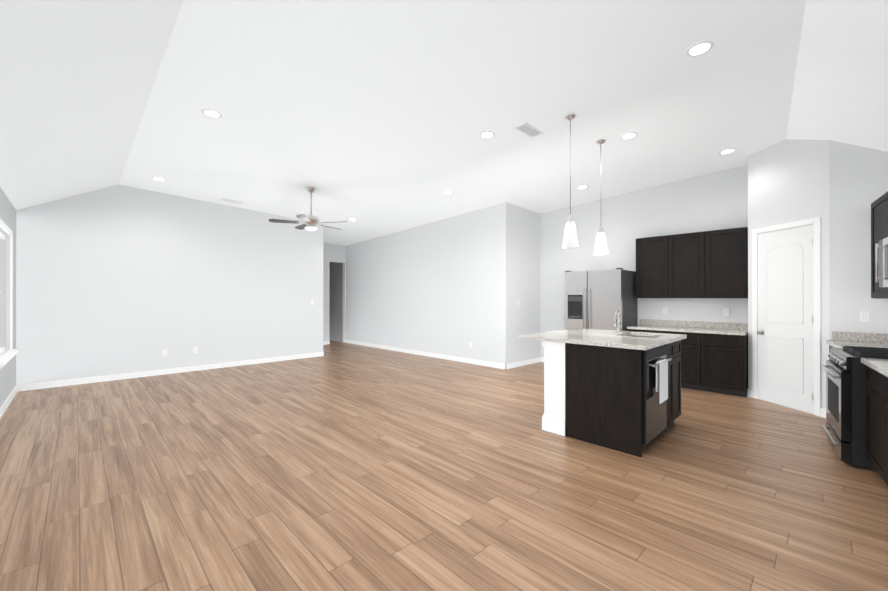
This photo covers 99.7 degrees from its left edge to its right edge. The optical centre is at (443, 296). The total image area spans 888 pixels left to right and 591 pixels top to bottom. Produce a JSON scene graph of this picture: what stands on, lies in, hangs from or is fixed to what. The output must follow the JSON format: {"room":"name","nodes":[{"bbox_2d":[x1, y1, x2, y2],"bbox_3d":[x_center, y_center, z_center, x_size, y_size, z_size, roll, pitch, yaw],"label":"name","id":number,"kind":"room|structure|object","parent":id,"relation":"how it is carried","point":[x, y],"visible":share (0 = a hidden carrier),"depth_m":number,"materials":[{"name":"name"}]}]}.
{"room":"kitchen","nodes":[
{"label":"kitchen","id":0,"kind":"room"},
{"bbox_2d":[0,187,15,406],"bbox_3d":[-4.188,-0.684,3.242,0.150,4.200,14.350,0,0,-44],"label":"wall","id":1,"kind":"structure","parent":0,"point":[8,368],"depth_m":5.09,"materials":[{"name":"grey paint"}]},
{"bbox_2d":[0,384,18,418],"bbox_3d":[-3.103,1.362,2.251,0.016,0.105,9.440,0,0,-44],"label":"baseboard","id":2,"kind":"structure","parent":1,"relation":"attached to","point":[5,405],"depth_m":4.86,"materials":[{"name":"white"}]},
{"bbox_2d":[0,218,19,368],"bbox_3d":[-5.320,-0.034,4.463,0.225,1.745,1.970,0,0,-44],"label":"window","id":3,"kind":"structure","parent":1,"relation":"in","point":[9,355],"depth_m":5.03,"materials":[{"name":"white wood"}]},
{"bbox_2d":[16,185,322,384],"bbox_3d":[-6.090,-0.676,8.681,5.050,4.200,3.920,0,0,-44],"label":"wall","id":4,"kind":"structure","parent":0,"point":[117,279],"depth_m":6.78,"materials":[{"name":"white paint"}]},
{"bbox_2d":[162,350,166,356],"bbox_3d":[-5.125,1.032,6.873,0.072,0.116,0.008,0,0,-44],"label":"electrical outlet","id":5,"kind":"object","parent":4,"relation":"attached to","point":[164,352],"visible":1,"depth_m":6.87,"materials":[{"name":"white plastic"}]},
{"bbox_2d":[19,351,323,390],"bbox_3d":[-4.644,1.370,7.343,4.886,0.105,0.019,0,0,-44],"label":"baseboard","id":6,"kind":"structure","parent":4,"relation":"attached to","point":[50,384],"depth_m":6.75,"materials":[{"name":"white"}]},
{"bbox_2d":[193,347,197,352],"bbox_3d":[-4.782,1.022,7.209,0.072,0.116,0.008,0,0,-44],"label":"electrical outlet","id":7,"kind":"object","parent":4,"relation":"attached to","point":[195,349],"visible":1,"depth_m":7.21,"materials":[{"name":"white plastic"}]},
{"bbox_2d":[323,242,345,342],"bbox_3d":[-3.750,-0.672,11.158,1.780,4.200,0.140,0,0,-44],"label":"wall","id":8,"kind":"structure","parent":0,"point":[334,253],"depth_m":11.32,"materials":[{"name":"white paint"}]},
{"bbox_2d":[329,202,539,363],"bbox_3d":[-0.457,-0.672,11.334,3.210,4.200,8.020,0,0,-44],"label":"wall","id":9,"kind":"structure","parent":0,"point":[454,285],"depth_m":8.42,"materials":[{"name":"white paint"}]},
{"bbox_2d":[345,339,506,369],"bbox_3d":[-0.931,1.373,9.525,0.016,0.105,6.136,0,0,-44],"label":"baseboard","id":10,"kind":"structure","parent":9,"relation":"attached to","point":[454,358],"depth_m":8.79,"materials":[{"name":"white"}]},
{"bbox_2d":[507,357,540,368],"bbox_3d":[1.671,1.371,7.790,1.270,0.105,0.016,0,0,-44],"label":"baseboard","id":11,"kind":"structure","parent":9,"relation":"attached to","point":[530,361],"depth_m":7.75,"materials":[{"name":"white wood"}]},
{"bbox_2d":[0,340,887,590],"bbox_3d":[-0.668,1.481,6.691,10.010,0.120,14.350,0,0,-44],"label":"floor","id":12,"kind":"structure","parent":0,"point":[340,466],"depth_m":2.73,"materials":[{"name":"brown wood"}]},
{"bbox_2d":[564,268,637,330],"bbox_3d":[2.856,0.467,6.875,0.842,1.910,1.025,0,0,-44],"label":"fridge","id":13,"kind":"object","parent":12,"relation":"on","point":[596,299],"visible":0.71,"depth_m":6.58,"materials":[{"name":"grey metal"}]},
{"bbox_2d":[542,334,685,456],"bbox_3d":[1.872,0.940,4.057,1.272,0.955,1.074,0,0,-44],"label":"kitchen island","id":14,"kind":"object","parent":12,"relation":"on","point":[618,389],"depth_m":3.58,"materials":[{"name":"black wood"}]},
{"bbox_2d":[519,330,670,349],"bbox_3d":[1.554,0.442,3.955,0.750,0.040,1.290,0,0,-44],"label":"island countertop","id":15,"kind":"structure","parent":14,"relation":"on","point":[620,341],"depth_m":3.74,"materials":[{"name":"grey stone"}]},
{"bbox_2d":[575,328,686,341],"bbox_3d":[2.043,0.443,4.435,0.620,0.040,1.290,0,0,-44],"label":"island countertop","id":16,"kind":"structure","parent":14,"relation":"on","point":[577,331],"depth_m":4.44,"materials":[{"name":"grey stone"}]},
{"bbox_2d":[655,331,694,389],"bbox_3d":[3.879,0.980,6.007,0.604,0.880,0.643,0,0,-44],"label":"base cabinet","id":17,"kind":"object","parent":12,"relation":"on","point":[688,344],"depth_m":5.74,"materials":[{"name":"black wood"}]},
{"bbox_2d":[695,331,747,396],"bbox_3d":[4.220,0.980,5.659,0.604,0.880,0.580,0,0,-44],"label":"base cabinet","id":18,"kind":"object","parent":12,"relation":"on","point":[714,356],"depth_m":5.44,"materials":[{"name":"black wood"}]},
{"bbox_2d":[627,323,746,334],"bbox_3d":[3.868,0.520,6.004,0.624,0.040,1.570,0,0,-44],"label":"countertop","id":19,"kind":"structure","parent":18,"relation":"on","point":[642,326],"depth_m":5.87,"materials":[{"name":"grey stone"}]},
{"bbox_2d":[820,346,887,468],"bbox_3d":[3.840,0.944,3.214,0.786,0.945,0.748,0,0,39],"label":"range","id":20,"kind":"object","parent":12,"relation":"on","point":[844,367],"visible":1,"depth_m":3.13,"materials":[{"name":"black"}]},
{"bbox_2d":[858,343,887,485],"bbox_3d":[2.943,0.904,1.958,2.365,1.018,0.925,0,0,-44],"label":"base cabinet","id":21,"kind":"object","parent":12,"relation":"on","point":[877,413],"depth_m":2.80,"materials":[{"name":"black wood"}]},
{"bbox_2d":[0,0,887,245],"bbox_3d":[-0.639,-1.613,6.689,9.976,0.866,14.400,0,0,-44],"label":"ceiling","id":22,"kind":"structure","parent":0,"point":[375,118],"depth_m":3.61,"materials":[{"name":"white paint"}]},
{"bbox_2d":[151,177,165,180],"bbox_3d":[-4.648,-1.920,6.105,0.190,0.014,0.190,0,0,-44],"label":"recessed light","id":23,"kind":"object","parent":22,"relation":"in","point":[158,178],"visible":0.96,"depth_m":6.09,"materials":[{"name":"white plastic"}]},
{"bbox_2d":[201,108,221,117],"bbox_3d":[-2.490,-1.969,4.019,0.190,0.012,0.190,0,0,-44],"label":"recessed light","id":24,"kind":"object","parent":22,"relation":"in","point":[212,113],"visible":1,"depth_m":4.01,"materials":[{"name":"white plastic"}]},
{"bbox_2d":[220,198,242,203],"bbox_3d":[-4.135,-1.861,7.281,0.360,0.026,0.160,0,0,-44],"label":"ceiling vent","id":25,"kind":"object","parent":22,"relation":"in","point":[228,200],"visible":1,"depth_m":7.29,"materials":[{"name":"white metal"}]},
{"bbox_2d":[268,187,346,230],"bbox_3d":[-2.320,-1.514,6.517,1.276,0.738,1.249,0,0,-44],"label":"ceiling fan","id":26,"kind":"object","parent":22,"relation":"hanging from","point":[310,221],"visible":1,"depth_m":6.40,"materials":[{"name":"silver metal"}]},
{"bbox_2d":[443,191,452,194],"bbox_3d":[0.068,-1.873,6.738,0.190,0.014,0.190,0,0,-44],"label":"recessed light","id":27,"kind":"object","parent":22,"relation":"in","point":[447,192],"visible":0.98,"depth_m":6.71,"materials":[{"name":"white plastic"}]},
{"bbox_2d":[479,131,494,138],"bbox_3d":[0.520,-1.962,4.534,0.190,0.012,0.190,0,0,-44],"label":"recessed light","id":28,"kind":"object","parent":22,"relation":"in","point":[487,134],"visible":1,"depth_m":4.52,"materials":[{"name":"white plastic"}]},
{"bbox_2d":[515,123,542,137],"bbox_3d":[1.007,-1.970,4.438,0.360,0.016,0.160,0,0,-44],"label":"ceiling vent","id":29,"kind":"object","parent":22,"relation":"in","point":[527,129],"visible":1,"depth_m":4.43,"materials":[{"name":"white metal"}]},
{"bbox_2d":[562,114,578,248],"bbox_3d":[1.393,-1.266,4.129,0.184,1.448,0.184,0,0,-44],"label":"pendant light","id":30,"kind":"object","parent":22,"relation":"hanging from","point":[570,221],"visible":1,"depth_m":4.11,"materials":[{"name":"white glass"}]},
{"bbox_2d":[577,185,587,188],"bbox_3d":[2.421,-1.917,6.538,0.190,0.015,0.190,0,0,-44],"label":"recessed light","id":31,"kind":"object","parent":22,"relation":"in","point":[582,187],"visible":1,"depth_m":6.54,"materials":[{"name":"white plastic"}]},
{"bbox_2d":[593,139,608,255],"bbox_3d":[1.993,-1.256,4.759,0.184,1.449,0.184,0,0,-44],"label":"pendant light","id":32,"kind":"object","parent":22,"relation":"hanging from","point":[600,230],"visible":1,"depth_m":4.74,"materials":[{"name":"white glass"}]},
{"bbox_2d":[620,132,636,139],"bbox_3d":[2.282,-1.987,4.623,0.190,0.013,0.190,0,0,-44],"label":"recessed light","id":33,"kind":"object","parent":22,"relation":"in","point":[629,135],"visible":1,"depth_m":4.61,"materials":[{"name":"white plastic"}]},
{"bbox_2d":[686,40,713,56],"bbox_3d":[2.090,-2.028,3.062,0.190,0.012,0.190,0,0,-44],"label":"recessed light","id":34,"kind":"object","parent":22,"relation":"in","point":[699,48],"visible":1,"depth_m":3.05,"materials":[{"name":"white plastic"}]},
{"bbox_2d":[719,148,735,153],"bbox_3d":[3.913,-2.008,5.173,0.190,0.014,0.190,0,0,-44],"label":"recessed light","id":35,"kind":"object","parent":22,"relation":"in","point":[728,151],"visible":1,"depth_m":5.16,"materials":[{"name":"white plastic"}]},
{"bbox_2d":[540,164,747,356],"bbox_3d":[5.020,-0.679,6.663,1.930,4.200,6.340,0,0,-44],"label":"wall","id":36,"kind":"structure","parent":0,"point":[718,200],"depth_m":6.72,"materials":[{"name":"white paint"}]},
{"bbox_2d":[636,236,663,297],"bbox_3d":[3.653,-0.499,6.439,0.324,1.040,0.576,0,0,-44],"label":"upper cabinet","id":37,"kind":"object","parent":36,"relation":"attached to","point":[649,250],"depth_m":6.37,"materials":[{"name":"brown wood"}]},
{"bbox_2d":[663,307,667,313],"bbox_3d":[3.819,0.241,6.464,0.008,0.116,0.072,0,0,-44],"label":"electrical outlet","id":38,"kind":"object","parent":36,"relation":"attached to","point":[665,310],"visible":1,"depth_m":6.46,"materials":[{"name":"white plastic"}]},
{"bbox_2d":[664,232,699,297],"bbox_3d":[3.984,-0.499,6.102,0.324,1.040,0.644,0,0,-44],"label":"upper cabinet","id":39,"kind":"object","parent":36,"relation":"attached to","point":[681,251],"depth_m":6.03,"materials":[{"name":"brown wood"}]},
{"bbox_2d":[639,319,747,330],"bbox_3d":[4.084,0.451,6.215,0.020,0.100,1.570,0,0,-44],"label":"backsplash","id":40,"kind":"structure","parent":36,"relation":"attached to","point":[654,323],"depth_m":6.20,"materials":[{"name":"grey stone"}]},
{"bbox_2d":[700,227,747,297],"bbox_3d":[4.314,-0.500,5.765,0.324,1.040,0.576,0,0,-44],"label":"upper cabinet","id":41,"kind":"object","parent":36,"relation":"attached to","point":[710,264],"depth_m":5.64,"materials":[{"name":"brown wood"}]},
{"bbox_2d":[723,309,728,315],"bbox_3d":[4.415,0.240,5.857,0.008,0.116,0.072,0,0,-44],"label":"electrical outlet","id":42,"kind":"object","parent":36,"relation":"attached to","point":[725,312],"visible":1,"depth_m":5.86,"materials":[{"name":"white plastic"}]},
{"bbox_2d":[748,139,887,413],"bbox_3d":[4.902,-0.682,4.684,1.050,4.200,1.740,0,0,-44],"label":"wall","id":43,"kind":"structure","parent":0,"point":[838,188],"depth_m":4.35,"materials":[{"name":"white paint"}]},
{"bbox_2d":[757,224,813,413],"bbox_3d":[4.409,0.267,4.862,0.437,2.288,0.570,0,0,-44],"label":"door","id":44,"kind":"structure","parent":43,"relation":"attached to","point":[785,326],"depth_m":4.83,"materials":[{"name":"white wood"}]},
{"bbox_2d":[752,217,820,415],"bbox_3d":[4.409,0.234,4.862,0.020,2.370,0.850,0,0,-7],"label":"door frame","id":45,"kind":"structure","parent":43,"relation":"attached to","point":[816,222],"depth_m":4.51,"materials":[{"name":"white wood"}]},
{"bbox_2d":[860,311,868,321],"bbox_3d":[4.671,0.218,4.162,0.008,0.116,0.072,0,0,-44],"label":"electrical outlet","id":46,"kind":"object","parent":43,"relation":"attached to","point":[864,316],"visible":1,"depth_m":4.16,"materials":[{"name":"white plastic"}]},
{"bbox_2d":[826,331,887,359],"bbox_3d":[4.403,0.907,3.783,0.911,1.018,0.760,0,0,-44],"label":"countertop","id":47,"kind":"structure","parent":0,"point":[839,339],"depth_m":4.14,"materials":[{"name":"grey stone"}]},
{"bbox_3d":[3.302,-0.686,1.750,11.735,4.200,1.546,0,0,-44],"label":"wall","id":48,"kind":"structure","parent":0,"visible":0},
{"bbox_2d":[871,191,887,298],"bbox_3d":[3.575,-0.505,2.479,0.323,1.038,3.880,0,0,39],"label":"upper cabinet","id":49,"kind":"object","parent":48,"relation":"attached to","point":[879,218],"visible":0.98,"depth_m":3.89,"materials":[{"name":"brown wood"}]},
{"bbox_2d":[875,237,887,287],"bbox_3d":[3.980,-0.306,3.103,0.474,0.445,0.752,0,0,39],"label":"microwave","id":50,"kind":"object","parent":49,"relation":"attached to","point":[881,262],"visible":1,"depth_m":3.38,"materials":[{"name":"grey metal"}]}
]}

